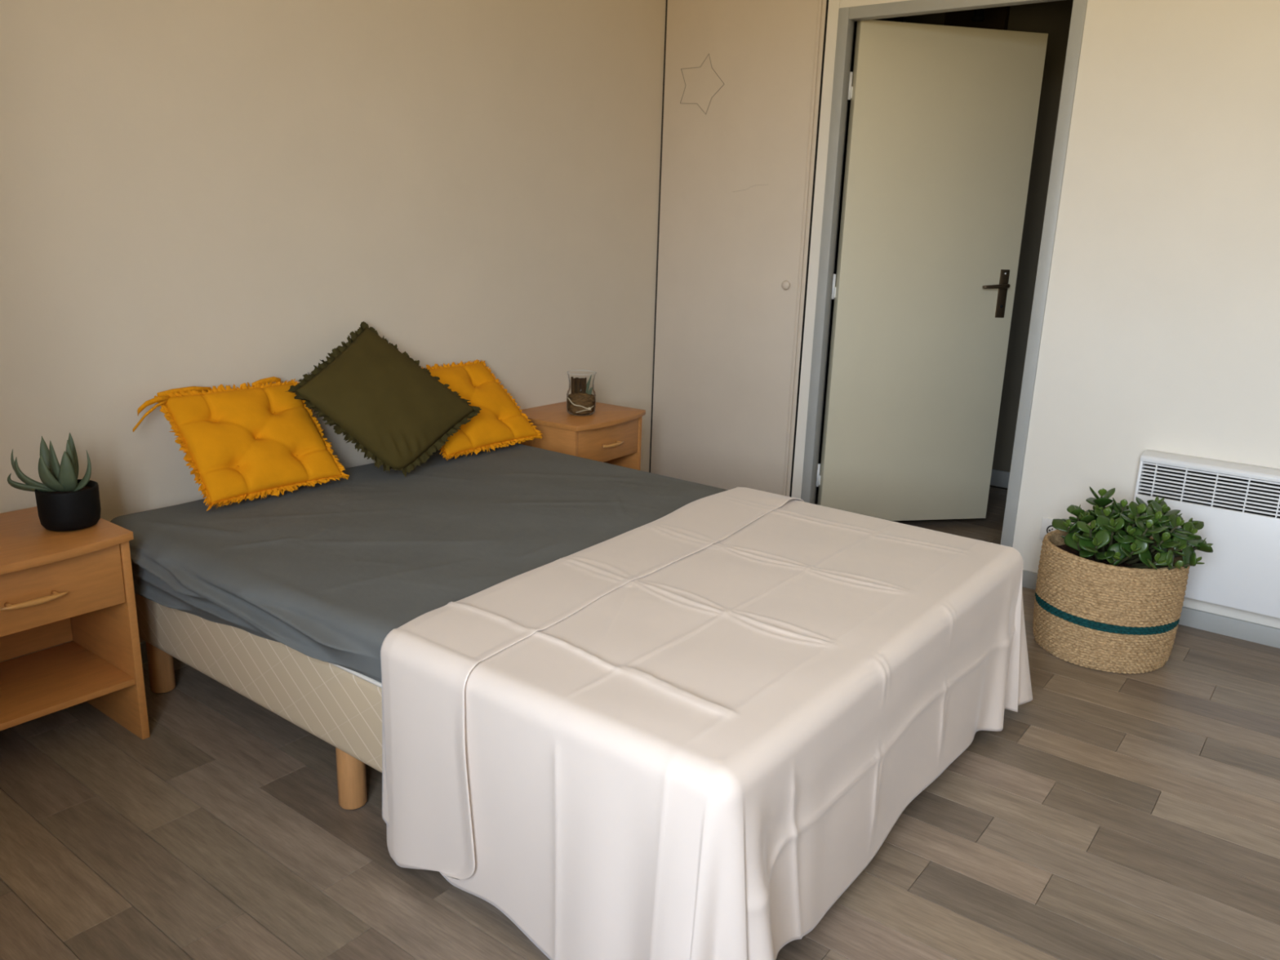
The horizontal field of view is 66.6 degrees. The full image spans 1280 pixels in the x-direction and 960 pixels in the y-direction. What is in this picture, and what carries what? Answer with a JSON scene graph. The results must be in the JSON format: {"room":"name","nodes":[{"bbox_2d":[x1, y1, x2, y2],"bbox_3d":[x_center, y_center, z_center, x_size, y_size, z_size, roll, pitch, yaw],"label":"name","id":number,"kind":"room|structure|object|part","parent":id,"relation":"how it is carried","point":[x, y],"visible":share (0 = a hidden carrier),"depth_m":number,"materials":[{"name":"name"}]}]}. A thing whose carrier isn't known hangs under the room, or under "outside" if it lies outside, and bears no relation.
{"room":"bedroom","nodes":[
{"label":"bedroom","id":0,"kind":"room"},
{"bbox_2d":[0,0,666,662],"bbox_3d":[-1.278,-0.713,2.750,0.100,2.550,4.530,13,18,36],"label":"wall","id":1,"kind":"structure","parent":0,"point":[211,193],"depth_m":2.95,"materials":[{"name":"beige paint"}]},
{"bbox_2d":[139,640,147,664],"bbox_3d":[-1.254,0.444,3.047,0.013,0.064,4.230,13,18,36],"label":"baseboard","id":2,"kind":"structure","parent":1,"relation":"attached to","point":[143,644],"depth_m":2.81,"materials":[{"name":"grey paint"}]},
{"bbox_2d":[0,484,1279,959],"bbox_3d":[1.130,0.806,2.209,4.900,0.050,5.700,13,18,36],"label":"floor","id":3,"kind":"structure","parent":0,"point":[1110,815],"depth_m":2.08,"materials":[{"name":"brown"}]},
{"bbox_2d":[0,506,150,739],"bbox_3d":[-1.472,0.394,2.281,0.399,0.540,0.456,13,18,36],"label":"nightstand","id":4,"kind":"object","parent":3,"relation":"on","point":[76,587],"visible":0.89,"depth_m":2.30,"materials":[{"name":"brown wood"}]},
{"bbox_3d":[-1.364,0.272,2.106,0.024,0.010,0.010,13,18,36],"label":"handle post","id":5,"kind":"part","parent":4,"relation":"part of","materials":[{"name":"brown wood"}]},
{"bbox_3d":[-1.323,0.267,2.133,0.019,0.014,0.141,13,18,36],"label":"handle","id":6,"kind":"part","parent":4,"relation":"part of","materials":[{"name":"brown wood"}]},
{"bbox_3d":[-1.619,0.289,2.371,0.015,0.352,0.405,13,18,36],"label":"panel","id":7,"kind":"part","parent":4,"relation":"part of","materials":[{"name":"brown wood"}]},
{"bbox_2d":[7,432,101,531],"bbox_3d":[-1.371,0.002,2.291,0.175,0.218,0.130,4,15,7],"label":"potted succulent","id":8,"kind":"object","parent":4,"relation":"on","point":[65,502],"visible":1,"depth_m":2.26,"materials":[{"name":"green plant"}]},
{"bbox_2d":[34,479,101,531],"bbox_3d":[-1.351,0.061,2.304,0.130,0.098,0.130,13,18,36],"label":"pot","id":9,"kind":"object","parent":8,"relation":"attached to","point":[72,506],"depth_m":2.26,"materials":[{"name":"black ceramic"}]},
{"bbox_3d":[-1.307,0.255,2.178,0.024,0.010,0.010,13,18,36],"label":"handle post","id":10,"kind":"part","parent":4,"relation":"part of","materials":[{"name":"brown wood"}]},
{"bbox_3d":[-1.352,0.255,2.153,0.016,0.150,0.401,13,18,36],"label":"drawer","id":11,"kind":"part","parent":4,"relation":"part of","materials":[{"name":"brown wood"}]},
{"bbox_2d":[0,640,135,730],"bbox_3d":[-1.487,0.500,2.318,0.331,0.016,0.405,13,18,36],"label":"shelf","id":12,"kind":"object","parent":4,"relation":"attached to","point":[33,686],"depth_m":2.36,"materials":[{"name":"brown wood"}]},
{"bbox_3d":[-1.361,0.360,2.460,0.355,0.520,0.019,13,18,36],"label":"panel","id":13,"kind":"part","parent":4,"relation":"part of","materials":[{"name":"brown wood"}]},
{"bbox_2d":[134,593,382,809],"bbox_3d":[-0.216,0.429,2.625,1.914,0.377,1.419,13,18,36],"label":"bed","id":14,"kind":"object","parent":3,"relation":"on","point":[339,705],"visible":0.21,"depth_m":2.18,"materials":[{"name":"beige fabric"}]},
{"bbox_3d":[-1.305,0.496,2.650,0.062,0.156,0.062,13,18,36],"label":"leg","id":15,"kind":"part","parent":14,"relation":"part of","materials":[{"name":"brown wood"}]},
{"bbox_3d":[-0.641,0.647,2.164,0.062,0.156,0.062,13,18,36],"label":"leg","id":16,"kind":"part","parent":14,"relation":"part of","materials":[{"name":"brown wood"}]},
{"bbox_2d":[380,486,1032,959],"bbox_3d":[0.260,0.458,2.292,0.969,0.504,1.610,13,18,36],"label":"blanket","id":17,"kind":"object","parent":14,"relation":"on","point":[686,733],"visible":1,"depth_m":1.81,"materials":[{"name":"white fabric"}]},
{"bbox_2d":[516,401,645,470],"bbox_3d":[-0.252,-0.010,3.953,0.399,0.540,0.456,12,18,33],"label":"nightstand","id":18,"kind":"object","parent":3,"relation":"on","point":[612,434],"visible":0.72,"depth_m":3.79,"materials":[{"name":"brown wood"}]},
{"bbox_3d":[-0.391,0.037,3.797,0.355,0.520,0.019,12,18,33],"label":"panel","id":19,"kind":"part","parent":18,"relation":"part of","materials":[{"name":"brown wood"}]},
{"bbox_2d":[566,369,596,415],"bbox_3d":[-0.231,-0.342,3.828,0.117,0.164,0.117,13,18,36],"label":"candle holder","id":20,"kind":"object","parent":18,"relation":"on","point":[580,402],"visible":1,"depth_m":3.81,"materials":[{"name":"grey"}]},
{"bbox_3d":[-0.127,-0.150,3.830,0.016,0.150,0.401,12,18,33],"label":"drawer","id":21,"kind":"part","parent":18,"relation":"part of","materials":[{"name":"brown wood"}]},
{"bbox_3d":[-0.097,-0.139,3.812,0.019,0.014,0.141,12,18,33],"label":"handle","id":22,"kind":"part","parent":18,"relation":"part of","materials":[{"name":"brown wood"}]},
{"bbox_3d":[-0.150,-0.045,4.137,0.355,0.520,0.019,12,18,33],"label":"panel","id":23,"kind":"part","parent":18,"relation":"part of","materials":[{"name":"brown wood"}]},
{"bbox_2d":[1032,529,1190,674],"bbox_3d":[1.485,0.374,3.098,0.425,0.350,0.424,11,17,31],"label":"seagrass basket","id":24,"kind":"object","parent":3,"relation":"on","point":[1087,613],"visible":0.94,"depth_m":2.94,"materials":[{"name":"beige wicker"}]},
{"bbox_2d":[1051,486,1213,569],"bbox_3d":[1.518,0.158,3.008,0.446,0.230,0.429,13,18,36],"label":"jade plant","id":25,"kind":"object","parent":24,"relation":"in","point":[1134,523],"visible":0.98,"depth_m":2.92,"materials":[{"name":"green plant"}]},
{"bbox_2d":[816,16,903,493],"bbox_3d":[0.826,-1.160,4.606,0.680,2.504,0.020,13,18,36],"label":"wall","id":26,"kind":"structure","parent":0,"point":[894,19],"depth_m":4.51,"materials":[{"name":"black"}]},
{"bbox_2d":[902,0,1073,488],"bbox_3d":[2.259,-1.092,4.622,3.200,2.550,0.100,13,18,36],"label":"wall","id":27,"kind":"structure","parent":0,"point":[1053,19],"depth_m":4.76,"materials":[{"name":"paint"}]},
{"bbox_2d":[944,5,1009,30],"bbox_3d":[1.603,-1.241,5.005,0.300,2.499,0.050,13,18,36],"label":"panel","id":28,"kind":"object","parent":27,"relation":"attached to","point":[996,18],"depth_m":4.69,"materials":[{"name":"black"}]},
{"bbox_2d":[990,468,1009,488],"bbox_3d":[2.194,0.062,4.876,2.980,0.085,0.013,13,18,36],"label":"baseboard","id":29,"kind":"structure","parent":27,"relation":"attached to","point":[998,477],"depth_m":5.09,"materials":[{"name":"grey paint"}]},
{"bbox_2d":[791,0,1279,628],"bbox_3d":[2.053,-0.692,3.002,4.900,2.504,0.100,13,18,36],"label":"wall","id":30,"kind":"structure","parent":0,"point":[1161,332],"depth_m":3.19,"materials":[{"name":"paint"}]},
{"bbox_2d":[648,0,828,497],"bbox_3d":[0.383,-1.040,4.165,0.773,2.438,0.053,13,18,36],"label":"door","id":31,"kind":"structure","parent":30,"relation":"in","point":[737,179],"depth_m":4.16,"materials":[{"name":"paint"}]},
{"bbox_2d":[680,53,724,114],"bbox_3d":[0.262,-1.671,4.115,0.225,0.240,0.002,13,18,36],"label":"star outline","id":32,"kind":"object","parent":31,"relation":"attached to","point":[708,54],"visible":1,"depth_m":4.12,"materials":[{"name":"grey paint"}]},
{"bbox_3d":[0.606,-0.807,4.032,0.038,0.038,0.032,13,18,36],"label":"knob","id":33,"kind":"part","parent":31,"relation":"part of","materials":[{"name":"paint"}]},
{"bbox_3d":[0.668,-0.979,3.973,0.015,2.438,0.025,13,18,36],"label":"edge moulding","id":34,"kind":"part","parent":31,"relation":"part of","materials":[{"name":"paint"}]},
{"bbox_3d":[0.683,-0.977,3.965,0.017,2.438,0.020,13,18,36],"label":"edge moulding","id":35,"kind":"part","parent":31,"relation":"part of","materials":[{"name":"paint"}]},
{"bbox_2d":[815,19,1048,520],"bbox_3d":[1.192,-0.790,4.035,0.813,2.014,0.101,-1,15,-11],"label":"door","id":36,"kind":"structure","parent":30,"relation":"in","point":[943,118],"depth_m":4.02,"materials":[{"name":"paint"}]},
{"bbox_3d":[1.483,-0.810,4.066,0.128,0.021,0.056,-1,15,-11],"label":"lever","id":37,"kind":"part","parent":36,"relation":"part of","materials":[{"name":"brown metal"}]},
{"bbox_3d":[1.530,-0.787,4.112,0.040,0.200,0.007,-1,15,-11],"label":"handle plate","id":38,"kind":"part","parent":36,"relation":"part of","materials":[{"name":"brown metal"}]},
{"bbox_2d":[800,0,1087,546],"bbox_3d":[1.112,-0.710,3.744,0.896,2.088,0.126,13,18,36],"label":"door frame","id":39,"kind":"structure","parent":30,"relation":"attached to","point":[847,16],"depth_m":3.63,"materials":[{"name":"grey paint"}]},
{"bbox_2d":[1039,517,1057,539],"bbox_3d":[1.509,0.186,3.562,0.084,0.084,0.021,13,18,36],"label":"wall socket","id":40,"kind":"object","parent":30,"relation":"attached to","point":[1046,526],"visible":0.47,"depth_m":3.58,"materials":[{"name":"white plastic"}]},
{"bbox_2d":[1022,569,1279,648],"bbox_3d":[2.660,0.648,2.772,3.182,0.064,0.013,13,18,36],"label":"baseboard","id":41,"kind":"structure","parent":30,"relation":"attached to","point":[1249,631],"depth_m":3.27,"materials":[{"name":"grey paint"}]},
{"bbox_2d":[1133,448,1279,617],"bbox_3d":[2.031,0.201,3.111,0.838,0.462,0.088,13,18,36],"label":"radiator","id":42,"kind":"object","parent":30,"relation":"attached to","point":[1237,504],"visible":0.81,"depth_m":3.16,"materials":[{"name":"white metal"}]},
{"bbox_3d":[-0.212,0.199,2.566,1.884,0.098,1.381,13,18,36],"label":"mattress","id":43,"kind":"object","parent":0,"visible":0},
{"bbox_2d":[110,443,727,682],"bbox_3d":[-0.253,0.232,2.553,1.886,0.192,1.498,13,18,36],"label":"sheet","id":44,"kind":"object","parent":43,"relation":"on","point":[326,571],"visible":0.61,"depth_m":2.46,"materials":[{"name":"fabric"}]},
{"bbox_2d":[132,376,349,511],"bbox_3d":[-1.130,-0.113,2.776,0.265,0.300,0.533,13,18,36],"label":"seat cushion","id":45,"kind":"object","parent":44,"relation":"on","point":[246,442],"visible":1,"depth_m":2.75,"materials":[{"name":"yellow fabric"}]},
{"bbox_2d":[285,320,482,477],"bbox_3d":[-0.811,-0.259,3.075,0.316,0.453,0.634,13,18,36],"label":"throw cushion","id":46,"kind":"object","parent":44,"relation":"on","point":[393,410],"visible":1,"depth_m":3.00,"materials":[{"name":"green fabric"}]},
{"bbox_2d":[422,359,542,460],"bbox_3d":[-0.605,-0.260,3.429,0.293,0.281,0.496,13,18,36],"label":"seat cushion","id":47,"kind":"object","parent":44,"relation":"on","point":[500,423],"visible":0.63,"depth_m":3.44,"materials":[{"name":"yellow fabric"}]}
]}

